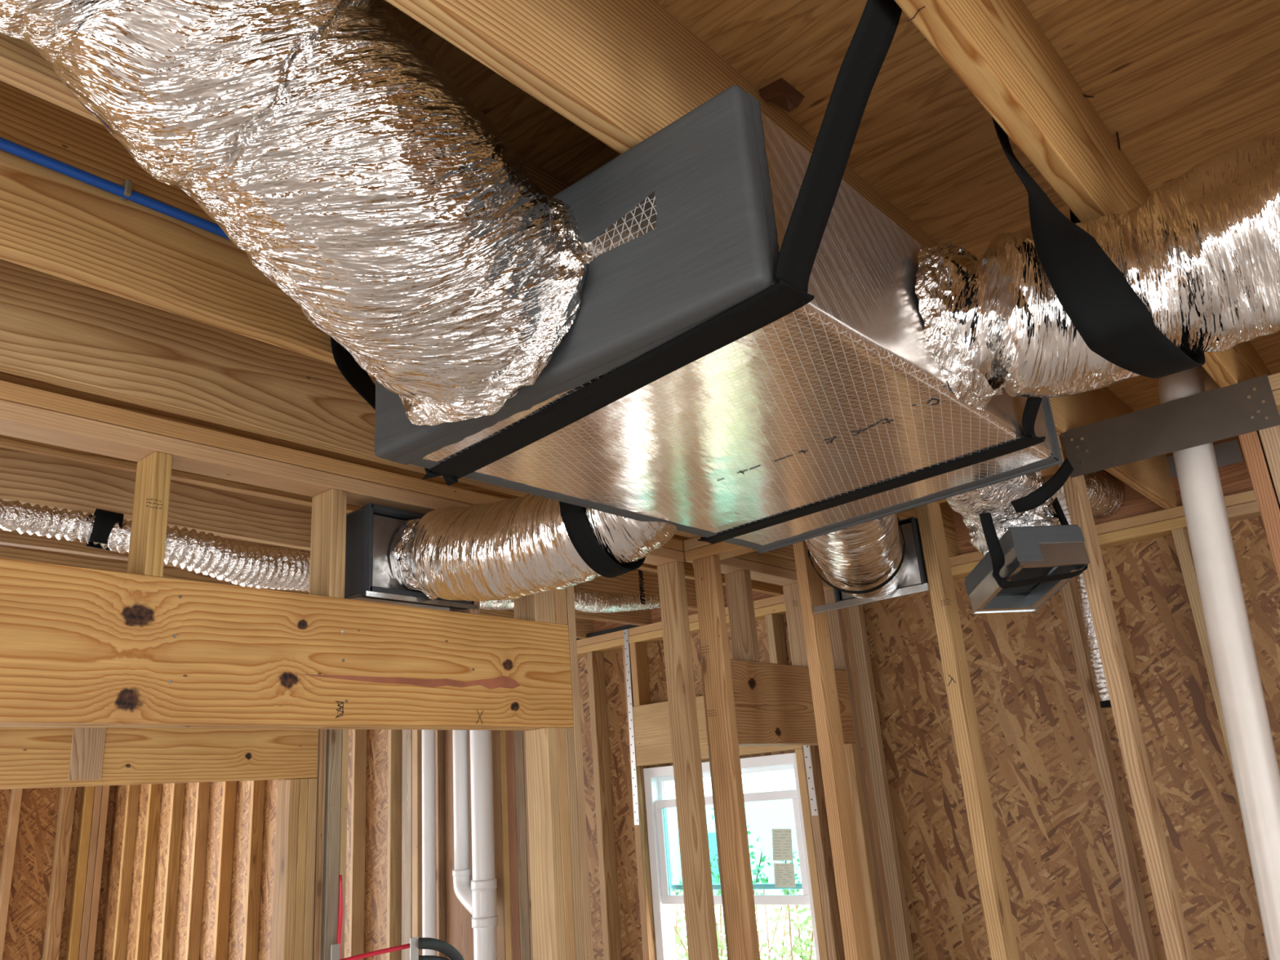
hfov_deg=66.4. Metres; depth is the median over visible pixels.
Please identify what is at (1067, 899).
wall
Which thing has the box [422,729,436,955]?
vent pipe
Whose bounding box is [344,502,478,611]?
boot
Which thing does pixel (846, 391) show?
box
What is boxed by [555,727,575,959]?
stud
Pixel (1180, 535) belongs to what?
stud
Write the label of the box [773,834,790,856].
print
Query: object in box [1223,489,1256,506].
plate
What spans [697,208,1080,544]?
strap
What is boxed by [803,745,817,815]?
strap
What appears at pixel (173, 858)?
stud
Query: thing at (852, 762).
stud
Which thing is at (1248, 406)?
steel plate
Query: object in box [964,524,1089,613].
boot
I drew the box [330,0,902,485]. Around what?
strap
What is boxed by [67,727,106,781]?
block
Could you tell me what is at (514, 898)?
stud
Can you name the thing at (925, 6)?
thread
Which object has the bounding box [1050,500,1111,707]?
hose
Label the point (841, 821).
stud
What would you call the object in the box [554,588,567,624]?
stud
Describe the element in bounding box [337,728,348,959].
stud
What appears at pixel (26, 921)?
wall
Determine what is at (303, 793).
stud
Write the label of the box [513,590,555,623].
stud
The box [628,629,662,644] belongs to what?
plate
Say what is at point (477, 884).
socket
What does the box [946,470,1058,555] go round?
duct
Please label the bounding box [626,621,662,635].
plate
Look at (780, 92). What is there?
scrap
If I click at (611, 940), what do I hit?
stud
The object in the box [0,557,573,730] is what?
header beam
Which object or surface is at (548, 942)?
stud
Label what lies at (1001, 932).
stud
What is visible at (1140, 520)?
plate
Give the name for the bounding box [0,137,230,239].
pipe
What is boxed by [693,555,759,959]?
stud
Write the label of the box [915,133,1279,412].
duct
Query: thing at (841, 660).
stud
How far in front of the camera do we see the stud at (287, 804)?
3.49 m
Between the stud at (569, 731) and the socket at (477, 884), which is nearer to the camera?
the stud at (569, 731)
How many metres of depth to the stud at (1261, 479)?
2.25 m
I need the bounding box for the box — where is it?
[374,84,1062,553]
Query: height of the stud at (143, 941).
2.699 m
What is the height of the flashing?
0.080 m
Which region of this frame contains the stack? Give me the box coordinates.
[452,729,497,959]
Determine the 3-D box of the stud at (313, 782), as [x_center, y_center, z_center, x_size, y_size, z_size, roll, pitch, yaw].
[-1.170,2.119,3.333,0.089,2.111,0.037,-19,-23,37]
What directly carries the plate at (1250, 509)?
on the stud
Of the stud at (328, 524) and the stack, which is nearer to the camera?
the stud at (328, 524)
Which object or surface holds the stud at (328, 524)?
on the header beam at (80, 646)
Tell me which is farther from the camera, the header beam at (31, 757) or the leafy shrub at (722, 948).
the leafy shrub at (722, 948)
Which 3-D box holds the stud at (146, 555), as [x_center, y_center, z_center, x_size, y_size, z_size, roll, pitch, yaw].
[-1.019,0.078,2.024,0.090,0.263,0.047,-19,-23,37]
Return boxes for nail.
[1115,131,1120,151]
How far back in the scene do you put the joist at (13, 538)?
2.98 m
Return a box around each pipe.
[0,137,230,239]
[336,875,410,959]
[417,937,464,959]
[418,955,449,959]
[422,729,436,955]
[1158,365,1279,959]
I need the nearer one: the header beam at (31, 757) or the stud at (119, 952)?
the header beam at (31, 757)
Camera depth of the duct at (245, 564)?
2.57 m
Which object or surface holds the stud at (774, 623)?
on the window
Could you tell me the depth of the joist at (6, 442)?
2.49 m
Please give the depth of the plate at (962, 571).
3.86 m
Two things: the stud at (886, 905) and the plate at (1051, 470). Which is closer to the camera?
the plate at (1051, 470)
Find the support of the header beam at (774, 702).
on the stud at (708, 748)
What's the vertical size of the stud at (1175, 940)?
2.699 m
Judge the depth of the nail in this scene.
1.84 m
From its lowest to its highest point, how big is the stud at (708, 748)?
2.094 m
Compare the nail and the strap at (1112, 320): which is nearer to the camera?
the strap at (1112, 320)
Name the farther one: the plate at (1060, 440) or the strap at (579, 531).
the plate at (1060, 440)
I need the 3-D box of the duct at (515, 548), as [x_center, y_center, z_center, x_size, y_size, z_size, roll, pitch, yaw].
[-0.252,0.125,2.282,0.777,0.282,0.237,-15,-21,29]
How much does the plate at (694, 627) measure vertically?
0.037 m
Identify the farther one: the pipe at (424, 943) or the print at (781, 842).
the print at (781, 842)
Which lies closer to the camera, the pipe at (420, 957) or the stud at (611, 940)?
the pipe at (420, 957)
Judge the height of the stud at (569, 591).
2.699 m
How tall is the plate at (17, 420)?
0.037 m
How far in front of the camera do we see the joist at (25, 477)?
2.82 m
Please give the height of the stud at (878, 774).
2.699 m
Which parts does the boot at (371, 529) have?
plate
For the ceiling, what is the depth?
1.70 m
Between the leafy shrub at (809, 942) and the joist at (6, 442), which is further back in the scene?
the leafy shrub at (809, 942)
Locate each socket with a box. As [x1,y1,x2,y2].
[452,868,471,876]
[471,878,497,890]
[471,915,497,928]
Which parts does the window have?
frame, sash, sash, window header, window header, frame, sash, sash, pane, pane, sash, sash, frame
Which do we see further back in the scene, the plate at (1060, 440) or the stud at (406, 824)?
the stud at (406, 824)
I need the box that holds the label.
[771,828,795,887]
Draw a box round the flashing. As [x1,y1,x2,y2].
[1166,439,1243,478]
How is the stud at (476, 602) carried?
on the header beam at (80, 646)
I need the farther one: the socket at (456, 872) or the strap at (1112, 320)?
the socket at (456, 872)
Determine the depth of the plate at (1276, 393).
2.27 m
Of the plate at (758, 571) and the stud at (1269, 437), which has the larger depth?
the plate at (758, 571)
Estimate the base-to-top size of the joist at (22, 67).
0.286 m
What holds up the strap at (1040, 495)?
hanging from the duct at (995, 499)
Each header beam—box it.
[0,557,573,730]
[0,727,318,789]
[700,662,817,746]
[729,658,855,745]
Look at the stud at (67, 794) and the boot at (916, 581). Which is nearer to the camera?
the boot at (916, 581)
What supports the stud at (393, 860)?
on the floor
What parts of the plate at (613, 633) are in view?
dark strip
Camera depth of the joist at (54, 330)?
2.04 m
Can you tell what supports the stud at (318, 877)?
on the floor
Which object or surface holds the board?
on the plate at (975, 556)
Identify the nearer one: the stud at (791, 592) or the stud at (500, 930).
the stud at (791, 592)
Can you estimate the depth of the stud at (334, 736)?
3.63 m
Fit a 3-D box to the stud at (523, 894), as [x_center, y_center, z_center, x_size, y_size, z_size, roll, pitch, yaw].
[-0.562,2.325,5.036,0.070,2.699,0.089,-19,-23,37]
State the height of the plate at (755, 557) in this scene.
0.037 m
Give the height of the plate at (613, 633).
0.056 m
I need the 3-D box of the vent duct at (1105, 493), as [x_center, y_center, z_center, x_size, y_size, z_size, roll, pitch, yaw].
[1.563,0.029,3.493,0.386,0.172,0.172,11,-24,-39]
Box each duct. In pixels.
[0,0,586,426]
[0,497,660,613]
[389,493,677,600]
[805,513,909,598]
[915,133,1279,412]
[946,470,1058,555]
[1041,470,1124,519]
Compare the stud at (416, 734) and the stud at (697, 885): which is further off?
the stud at (416, 734)
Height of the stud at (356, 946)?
2.699 m
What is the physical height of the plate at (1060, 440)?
0.037 m
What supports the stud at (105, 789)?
on the floor
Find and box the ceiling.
[385,0,1279,411]
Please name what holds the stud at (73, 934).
on the floor
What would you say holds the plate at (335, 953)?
attached to the pipe at (340, 891)
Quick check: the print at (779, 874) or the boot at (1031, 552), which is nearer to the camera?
the boot at (1031, 552)
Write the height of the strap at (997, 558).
0.232 m
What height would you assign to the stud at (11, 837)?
2.699 m
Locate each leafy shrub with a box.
[672,904,805,959]
[673,904,816,959]
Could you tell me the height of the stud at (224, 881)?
2.699 m
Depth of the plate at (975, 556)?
3.86 m
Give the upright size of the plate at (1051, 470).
0.037 m
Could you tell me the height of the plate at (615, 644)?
0.037 m
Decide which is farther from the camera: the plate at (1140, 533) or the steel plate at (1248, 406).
the plate at (1140, 533)
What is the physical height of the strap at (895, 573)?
0.343 m
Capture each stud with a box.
[0,788,22,959]
[41,786,75,959]
[64,786,94,959]
[78,786,102,959]
[85,785,110,959]
[112,784,140,959]
[127,451,173,577]
[135,783,162,959]
[159,782,185,959]
[185,782,210,959]
[213,781,236,959]
[242,780,265,959]
[271,778,299,959]
[293,778,308,959]
[302,777,317,959]
[309,488,346,598]
[312,728,326,959]
[320,728,342,959]
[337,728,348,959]
[348,728,366,959]
[386,729,402,959]
[401,729,412,959]
[412,729,422,955]
[435,729,446,958]
[444,729,473,959]
[453,600,479,614]
[491,729,506,959]
[499,730,512,959]
[505,730,520,959]
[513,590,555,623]
[513,730,530,959]
[523,730,533,959]
[524,727,565,959]
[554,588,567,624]
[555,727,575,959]
[564,727,585,959]
[565,585,593,959]
[586,651,622,959]
[622,644,657,959]
[629,642,650,706]
[657,560,719,959]
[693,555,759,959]
[707,746,729,959]
[724,568,759,662]
[764,613,787,664]
[782,582,808,666]
[792,540,872,959]
[795,748,828,959]
[802,745,844,959]
[823,589,890,959]
[842,608,896,959]
[844,742,885,959]
[846,604,914,959]
[915,502,1020,959]
[1058,463,1193,959]
[1060,577,1158,959]
[1171,527,1236,787]
[1238,430,1279,581]
[1257,425,1279,503]
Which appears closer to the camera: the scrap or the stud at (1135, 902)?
the scrap
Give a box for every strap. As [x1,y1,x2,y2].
[86,508,124,551]
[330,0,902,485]
[559,501,646,577]
[623,629,639,825]
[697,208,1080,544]
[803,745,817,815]
[807,514,905,594]
[978,497,1088,588]
[991,116,1205,378]
[1010,457,1073,513]
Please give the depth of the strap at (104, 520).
2.45 m
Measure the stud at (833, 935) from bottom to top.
2.699 m
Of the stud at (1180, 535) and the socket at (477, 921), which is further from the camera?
the socket at (477, 921)
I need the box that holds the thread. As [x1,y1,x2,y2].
[906,5,925,22]
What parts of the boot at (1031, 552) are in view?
panel, panel, panel, panel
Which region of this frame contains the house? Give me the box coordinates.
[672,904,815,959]
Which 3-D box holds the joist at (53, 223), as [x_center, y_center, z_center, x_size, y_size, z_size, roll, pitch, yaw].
[-1.345,-0.585,1.064,0.038,0.286,7.975,-19,-23,37]
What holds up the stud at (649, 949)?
on the floor
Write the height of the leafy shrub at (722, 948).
2.518 m
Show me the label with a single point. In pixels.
(782, 847)
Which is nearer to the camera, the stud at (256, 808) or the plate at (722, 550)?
the plate at (722, 550)
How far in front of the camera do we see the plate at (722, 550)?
3.26 m
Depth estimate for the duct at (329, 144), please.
1.10 m
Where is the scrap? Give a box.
[759,77,804,112]
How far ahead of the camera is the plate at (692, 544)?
3.31 m
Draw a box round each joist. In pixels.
[0,32,1058,524]
[0,80,959,557]
[0,258,795,561]
[0,371,783,604]
[0,447,697,610]
[0,528,651,626]
[0,544,593,639]
[385,0,1178,509]
[894,0,1279,416]
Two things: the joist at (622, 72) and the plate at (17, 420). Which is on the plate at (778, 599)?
the joist at (622, 72)
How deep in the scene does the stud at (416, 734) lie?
5.71 m
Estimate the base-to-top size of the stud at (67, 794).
2.699 m
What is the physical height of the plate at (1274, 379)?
0.037 m
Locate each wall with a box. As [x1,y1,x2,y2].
[0,785,115,959]
[99,515,1279,959]
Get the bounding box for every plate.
[0,380,683,551]
[0,400,684,565]
[330,943,340,959]
[410,936,418,959]
[576,624,639,647]
[577,637,624,657]
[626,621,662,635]
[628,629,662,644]
[683,536,720,551]
[684,541,757,563]
[688,621,699,634]
[693,556,833,591]
[733,551,826,578]
[753,594,784,608]
[754,602,786,620]
[949,551,984,566]
[951,560,981,579]
[1040,465,1058,476]
[1057,435,1065,451]
[1061,373,1279,477]
[1094,505,1184,534]
[1097,515,1187,549]
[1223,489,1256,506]
[1226,500,1261,522]
[1267,372,1279,391]
[1271,388,1279,414]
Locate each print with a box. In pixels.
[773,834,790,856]
[776,871,792,877]
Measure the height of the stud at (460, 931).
2.699 m
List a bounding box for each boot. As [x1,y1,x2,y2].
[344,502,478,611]
[813,516,929,613]
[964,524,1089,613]
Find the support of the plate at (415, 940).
attached to the pipe at (424, 943)
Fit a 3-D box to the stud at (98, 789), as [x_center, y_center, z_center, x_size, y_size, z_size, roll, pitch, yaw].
[-4.625,3.664,8.142,0.089,2.699,0.056,-19,-23,37]
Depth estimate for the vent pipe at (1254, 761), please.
2.26 m
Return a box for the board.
[592,435,1253,632]
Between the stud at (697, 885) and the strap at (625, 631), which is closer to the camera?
the stud at (697, 885)
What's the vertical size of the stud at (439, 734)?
2.699 m
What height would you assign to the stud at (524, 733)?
2.699 m
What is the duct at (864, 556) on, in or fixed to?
attached to the box
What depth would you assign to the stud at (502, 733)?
5.21 m
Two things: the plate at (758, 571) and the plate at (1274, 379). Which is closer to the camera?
the plate at (1274, 379)
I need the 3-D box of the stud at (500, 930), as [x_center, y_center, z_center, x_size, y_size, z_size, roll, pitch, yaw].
[-0.705,2.374,5.152,0.076,2.699,0.089,-19,-23,37]
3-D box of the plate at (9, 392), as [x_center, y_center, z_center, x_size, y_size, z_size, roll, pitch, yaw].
[-2.100,-0.414,0.888,0.089,0.037,6.776,-19,-23,37]
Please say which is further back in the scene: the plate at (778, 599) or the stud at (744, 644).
the plate at (778, 599)
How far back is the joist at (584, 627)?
3.40 m
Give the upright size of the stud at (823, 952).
2.107 m
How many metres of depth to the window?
4.47 m
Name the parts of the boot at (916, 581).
support rail, plate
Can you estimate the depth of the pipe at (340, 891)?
3.55 m
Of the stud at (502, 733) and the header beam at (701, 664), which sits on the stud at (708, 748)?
the header beam at (701, 664)
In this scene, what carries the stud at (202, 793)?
on the floor
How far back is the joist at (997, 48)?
1.44 m
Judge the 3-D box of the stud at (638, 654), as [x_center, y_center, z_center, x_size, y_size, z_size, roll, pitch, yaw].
[0.001,0.972,4.889,0.038,0.310,0.089,-19,-23,37]
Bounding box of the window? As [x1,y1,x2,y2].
[632,695,819,959]

